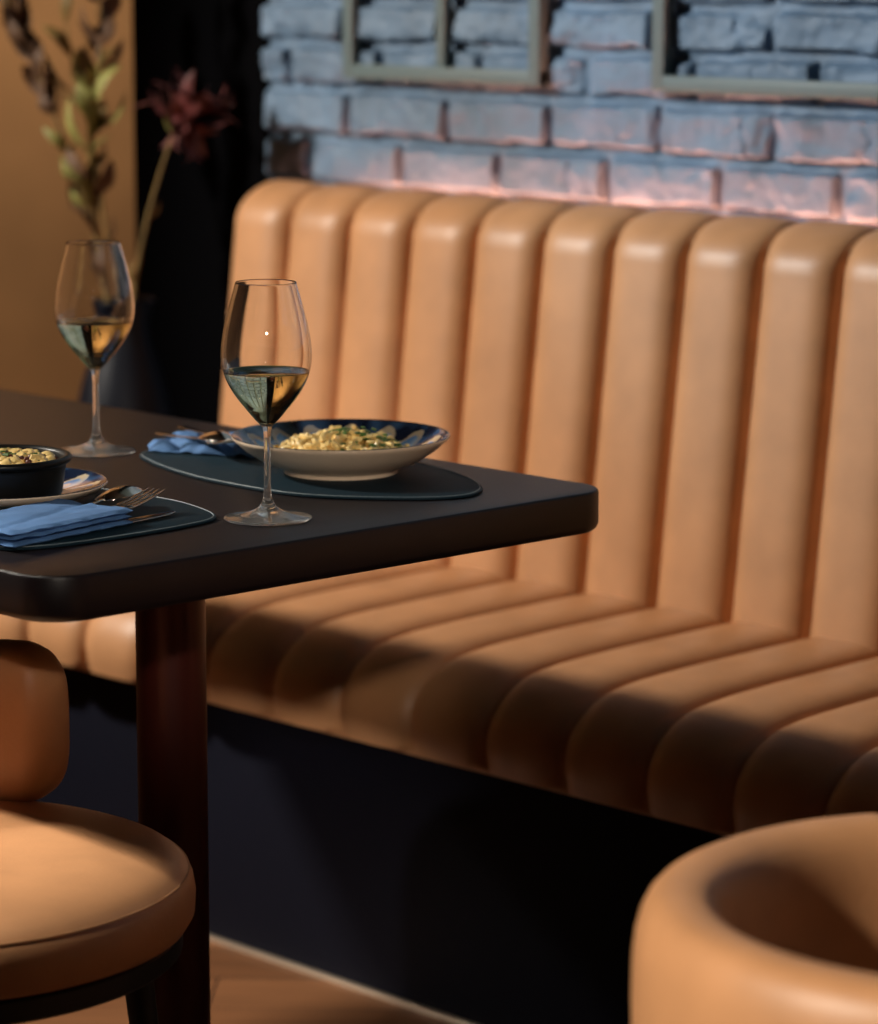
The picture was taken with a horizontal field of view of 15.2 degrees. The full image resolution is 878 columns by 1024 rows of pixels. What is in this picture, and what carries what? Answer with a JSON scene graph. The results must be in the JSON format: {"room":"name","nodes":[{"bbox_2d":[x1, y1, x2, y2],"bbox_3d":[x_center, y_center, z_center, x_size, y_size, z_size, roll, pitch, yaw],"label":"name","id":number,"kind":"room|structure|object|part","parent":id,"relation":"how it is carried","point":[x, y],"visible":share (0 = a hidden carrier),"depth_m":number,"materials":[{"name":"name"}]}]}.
{"room":"restaurant","nodes":[
{"label":"restaurant","id":0,"kind":"room"},
{"bbox_2d":[0,0,135,401],"bbox_3d":[-2.446,-1.024,5.386,10.000,2.750,0.120,-9,13,-43],"label":"wall","id":1,"kind":"structure","parent":0,"point":[37,221],"depth_m":6.93,"materials":[{"name":"paint"}]},
{"bbox_2d":[21,941,452,1023],"bbox_3d":[-0.443,0.718,3.544,10.000,0.060,8.500,-9,13,-43],"label":"floor","id":2,"kind":"structure","parent":0,"point":[245,988],"depth_m":4.03,"materials":[{"name":"brown wood"}]},
{"bbox_2d":[0,639,195,1023],"bbox_3d":[-0.463,0.468,2.952,0.491,0.632,0.500,3,10,17],"label":"tub chair","id":3,"kind":"object","parent":2,"relation":"on","point":[96,906],"visible":1,"depth_m":2.87,"materials":[{"name":"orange leather"}]},
{"bbox_3d":[-0.557,0.229,2.940,0.293,0.156,0.500,3,10,17],"label":"backrest","id":4,"kind":"part","parent":3,"relation":"part of","materials":[{"name":"beige leather"}]},
{"bbox_2d":[0,800,195,1000],"bbox_3d":[-0.458,0.336,2.928,0.482,0.074,0.482,3,10,17],"label":"seat cushion","id":5,"kind":"object","parent":3,"relation":"on","point":[95,905],"depth_m":2.82,"materials":[{"name":"orange leather"}]},
{"bbox_3d":[-0.256,0.581,2.987,0.063,0.392,0.028,0,10,0],"label":"leg","id":6,"kind":"part","parent":3,"relation":"part of","materials":[{"name":"black wood"}]},
{"bbox_2d":[78,296,174,416],"bbox_3d":[-0.468,0.063,4.932,0.178,0.768,0.178,-9,13,-43],"label":"floor vase","id":7,"kind":"object","parent":2,"relation":"on","point":[133,378],"visible":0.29,"depth_m":4.84,"materials":[{"name":"black ceramic"}]},
{"bbox_2d":[0,0,96,239],"bbox_3d":[-0.569,-0.556,4.858,0.210,0.608,0.037,3,10,15],"label":"grass stem","id":8,"kind":"object","parent":7,"relation":"in","point":[17,24],"visible":0.92,"depth_m":4.84,"materials":[{"name":"brown plant"}]},
{"bbox_2d":[42,0,108,239],"bbox_3d":[-0.524,-0.548,4.847,0.122,0.594,0.032,1,10,6],"label":"stem","id":9,"kind":"object","parent":7,"relation":"in","point":[62,39],"visible":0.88,"depth_m":4.83,"materials":[{"name":"green plant"}]},
{"bbox_3d":[-0.515,-0.540,4.843,0.103,0.581,0.006,3,10,17],"label":"stem","id":10,"kind":"part","parent":9,"relation":"part of","materials":[{"name":"green plant"}]},
{"bbox_2d":[59,0,125,239],"bbox_3d":[-0.511,-0.550,4.838,0.102,0.602,0.048,1,10,5],"label":"stem","id":11,"kind":"object","parent":7,"relation":"in","point":[86,99],"visible":0.82,"depth_m":4.83,"materials":[{"name":"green plant"}]},
{"bbox_3d":[-0.495,-0.539,4.837,0.047,0.581,0.007,3,10,17],"label":"stem","id":12,"kind":"part","parent":11,"relation":"part of","materials":[{"name":"green plant"}]},
{"bbox_2d":[128,67,238,301],"bbox_3d":[-0.377,-0.445,4.801,0.176,0.407,0.115,1,10,3],"label":"dried flower","id":13,"kind":"object","parent":7,"relation":"in","point":[188,112],"visible":0.98,"depth_m":4.78,"materials":[{"name":"red plant"}]},
{"bbox_3d":[-0.423,-0.406,4.831,0.083,0.321,0.008,3,10,18],"label":"stem","id":14,"kind":"part","parent":13,"relation":"part of","materials":[{"name":"plant"}]},
{"bbox_2d":[0,389,598,1023],"bbox_3d":[-0.509,0.310,3.527,0.700,0.750,1.254,-9,13,-43],"label":"dining table","id":15,"kind":"object","parent":2,"relation":"on","point":[166,578],"visible":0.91,"depth_m":3.19,"materials":[{"name":"brown wood"}]},
{"bbox_2d":[54,240,135,456],"bbox_3d":[-0.363,-0.174,3.466,0.085,0.222,0.085,-2,10,-11],"label":"wine glass","id":16,"kind":"object","parent":15,"relation":"on","point":[94,304],"visible":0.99,"depth_m":3.43,"materials":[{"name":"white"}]},
{"bbox_2d":[54,240,134,368],"bbox_3d":[-0.363,-0.217,3.459,0.085,0.134,0.085,-2,10,-11],"label":"bowl","id":17,"kind":"object","parent":16,"relation":"on","point":[94,304],"depth_m":3.43,"materials":[{"name":"clear glass"}]},
{"bbox_3d":[-0.363,-0.108,3.478,0.083,0.089,0.083,-2,10,-11],"label":"stem and foot","id":18,"kind":"part","parent":16,"relation":"part of","materials":[{"name":"clear glass"}]},
{"bbox_2d":[0,488,215,550],"bbox_3d":[-0.418,-0.004,3.125,0.293,0.003,0.408,-9,13,-43],"label":"placemat","id":19,"kind":"object","parent":15,"relation":"on","point":[186,515],"visible":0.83,"depth_m":3.04,"materials":[{"name":"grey leather"}]},
{"bbox_2d":[0,467,107,509],"bbox_3d":[-0.421,-0.020,3.152,0.205,0.020,0.205,-5,11,-26],"label":"patterned plate","id":20,"kind":"object","parent":19,"relation":"on","point":[78,483],"visible":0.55,"depth_m":3.16,"materials":[{"name":"ceramic"}]},
{"bbox_2d":[0,444,71,498],"bbox_3d":[-0.418,-0.036,3.128,0.138,0.048,0.138,-8,13,-40],"label":"bowl","id":21,"kind":"object","parent":20,"relation":"on","point":[26,470],"visible":0.99,"depth_m":3.09,"materials":[{"name":"black ceramic"}]},
{"bbox_3d":[-0.421,-0.019,3.152,0.205,0.019,0.205,-9,13,-43],"label":"plate","id":22,"kind":"part","parent":20,"relation":"part of","materials":[{"name":"ceramic"}]},
{"bbox_2d":[0,498,133,547],"bbox_3d":[-0.368,0.009,2.991,0.102,0.017,0.164,7,12,36],"label":"napkin","id":23,"kind":"object","parent":19,"relation":"on","point":[39,522],"visible":1,"depth_m":2.98,"materials":[{"name":"blue fabric"}]},
{"bbox_2d":[92,485,142,503],"bbox_3d":[-0.334,-0.007,3.054,0.039,0.017,0.188,6,11,31],"label":"spoon","id":24,"kind":"object","parent":23,"relation":"on","point":[125,491],"visible":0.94,"depth_m":3.09,"materials":[{"name":"silver metal"}]},
{"bbox_3d":[-0.342,0.002,3.026,0.012,0.006,0.130,-3,9,27],"label":"handle","id":25,"kind":"part","parent":24,"relation":"part of","materials":[{"name":"silver metal"}]},
{"bbox_2d":[111,487,164,508],"bbox_3d":[-0.321,0.000,3.021,0.023,0.014,0.196,7,13,33],"label":"fork","id":26,"kind":"object","parent":23,"relation":"on","point":[128,503],"visible":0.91,"depth_m":3.08,"materials":[{"name":"silver metal"}]},
{"bbox_2d":[125,511,175,522],"bbox_3d":[-0.312,0.014,3.002,0.014,0.004,0.210,8,13,39],"label":"knife","id":27,"kind":"object","parent":23,"relation":"on","point":[158,515],"visible":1,"depth_m":3.05,"materials":[{"name":"silver metal"}]},
{"bbox_3d":[-0.264,0.368,3.270,0.069,0.696,0.069,-9,13,-43],"label":"post","id":28,"kind":"part","parent":15,"relation":"part of","materials":[{"name":"black wood"}]},
{"bbox_2d":[221,279,311,525],"bbox_3d":[-0.160,-0.103,3.057,0.085,0.222,0.085,-9,13,-43],"label":"wine glass","id":29,"kind":"object","parent":15,"relation":"on","point":[266,347],"visible":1,"depth_m":3.02,"materials":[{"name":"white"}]},
{"bbox_2d":[221,279,311,425],"bbox_3d":[-0.160,-0.147,3.049,0.085,0.134,0.085,-9,13,-43],"label":"bowl","id":30,"kind":"object","parent":29,"relation":"on","point":[266,347],"depth_m":3.02,"materials":[{"name":"clear glass"}]},
{"bbox_3d":[-0.160,-0.038,3.068,0.083,0.089,0.083,-9,13,-43],"label":"stem and foot","id":31,"kind":"part","parent":29,"relation":"part of","materials":[{"name":"clear glass"}]},
{"bbox_2d":[139,450,482,499],"bbox_3d":[-0.134,-0.043,3.354,0.237,0.003,0.460,-9,13,-43],"label":"placemat","id":32,"kind":"object","parent":15,"relation":"on","point":[418,481],"visible":0.7,"depth_m":3.28,"materials":[{"name":"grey leather"}]},
{"bbox_2d":[148,430,253,456],"bbox_3d":[-0.238,-0.076,3.491,0.142,0.016,0.126,2,10,11],"label":"napkin","id":33,"kind":"object","parent":32,"relation":"on","point":[169,444],"visible":0.41,"depth_m":3.46,"materials":[{"name":"blue fabric"}]},
{"bbox_2d":[155,432,234,443],"bbox_3d":[-0.253,-0.080,3.450,0.023,0.021,0.195,-5,11,-29],"label":"fork","id":34,"kind":"object","parent":33,"relation":"on","point":[156,433],"visible":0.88,"depth_m":3.46,"materials":[{"name":"silver metal"}]},
{"bbox_3d":[-0.270,-0.080,3.479,0.012,0.006,0.130,-6,9,-29],"label":"handle","id":35,"kind":"part","parent":34,"relation":"part of","materials":[{"name":"metal"}]},
{"bbox_2d":[177,426,231,441],"bbox_3d":[-0.251,-0.086,3.488,0.039,0.018,0.189,-3,10,-18],"label":"spoon","id":36,"kind":"object","parent":33,"relation":"on","point":[214,436],"visible":0.9,"depth_m":3.42,"materials":[{"name":"silver metal"}]},
{"bbox_3d":[-0.260,-0.087,3.516,0.012,0.006,0.130,-3,8,-18],"label":"handle","id":37,"kind":"part","parent":36,"relation":"part of","materials":[{"name":"silver metal"}]},
{"bbox_2d":[198,431,231,441],"bbox_3d":[-0.231,-0.080,3.428,0.039,0.008,0.062,-3,8,-18],"label":"bowl","id":38,"kind":"object","parent":36,"relation":"on","point":[214,436],"depth_m":3.41,"materials":[{"name":"silver metal"}]},
{"bbox_2d":[231,419,449,480],"bbox_3d":[-0.099,-0.064,3.329,0.221,0.048,0.221,8,13,40],"label":"pasta bowl","id":39,"kind":"object","parent":32,"relation":"on","point":[313,449],"visible":0.97,"depth_m":3.29,"materials":[{"name":"ceramic"}]},
{"bbox_2d":[0,180,877,1023],"bbox_3d":[0.882,0.249,3.290,0.584,0.949,3.828,-9,13,-43],"label":"bench","id":40,"kind":"object","parent":2,"relation":"on","point":[454,789],"visible":0.73,"depth_m":4.03,"materials":[{"name":"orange leather"}]},
{"bbox_3d":[0.840,0.326,3.263,0.469,0.131,3.828,-9,13,-43],"label":"seat","id":41,"kind":"part","parent":40,"relation":"part of","materials":[{"name":"beige leather"}]},
{"bbox_3d":[1.031,0.029,3.396,0.172,0.550,3.828,-9,13,-43],"label":"backrest","id":42,"kind":"part","parent":40,"relation":"part of","materials":[{"name":"beige leather"}]},
{"bbox_2d":[631,813,877,1023],"bbox_3d":[0.380,0.576,2.324,0.491,0.632,0.500,-3,10,-14],"label":"tub chair","id":43,"kind":"object","parent":2,"relation":"on","point":[777,924],"visible":1,"depth_m":2.30,"materials":[{"name":"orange leather"}]},
{"bbox_2d":[260,0,877,226],"bbox_3d":[1.650,-0.622,3.042,0.323,2.750,5.230,-9,13,-43],"label":"wall","id":44,"kind":"structure","parent":0,"point":[598,132],"depth_m":4.39,"materials":[{"name":"grey brick"}]},
{"bbox_2d":[132,0,270,423],"bbox_3d":[-0.255,-0.963,5.031,0.307,2.750,0.320,-9,13,-43],"label":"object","id":45,"kind":"structure","parent":44,"relation":"attached to","point":[187,257],"depth_m":5.02,"materials":[{"name":"black fabric"}]},
{"bbox_2d":[342,0,547,86],"bbox_3d":[0.008,-0.904,4.522,0.027,0.620,0.396,-9,13,-43],"label":"wall frame","id":46,"kind":"object","parent":44,"relation":"attached to","point":[536,74],"visible":1,"depth_m":4.55,"materials":[{"name":"grey paint"}]},
{"bbox_3d":[0.005,-0.904,4.519,0.018,0.620,0.396,-9,13,-43],"label":"frame rail","id":47,"kind":"part","parent":46,"relation":"part of","materials":[{"name":"grey paint"}]},
{"bbox_2d":[652,0,877,100],"bbox_3d":[0.494,-0.818,4.017,0.027,0.620,0.604,-9,13,-43],"label":"wall frame","id":48,"kind":"object","parent":44,"relation":"attached to","point":[663,80],"visible":1,"depth_m":4.19,"materials":[{"name":"grey paint"}]},
{"bbox_3d":[0.491,-0.817,4.014,0.018,0.620,0.604,-9,13,-43],"label":"frame rail","id":49,"kind":"part","parent":48,"relation":"part of","materials":[{"name":"grey paint"}]}
]}

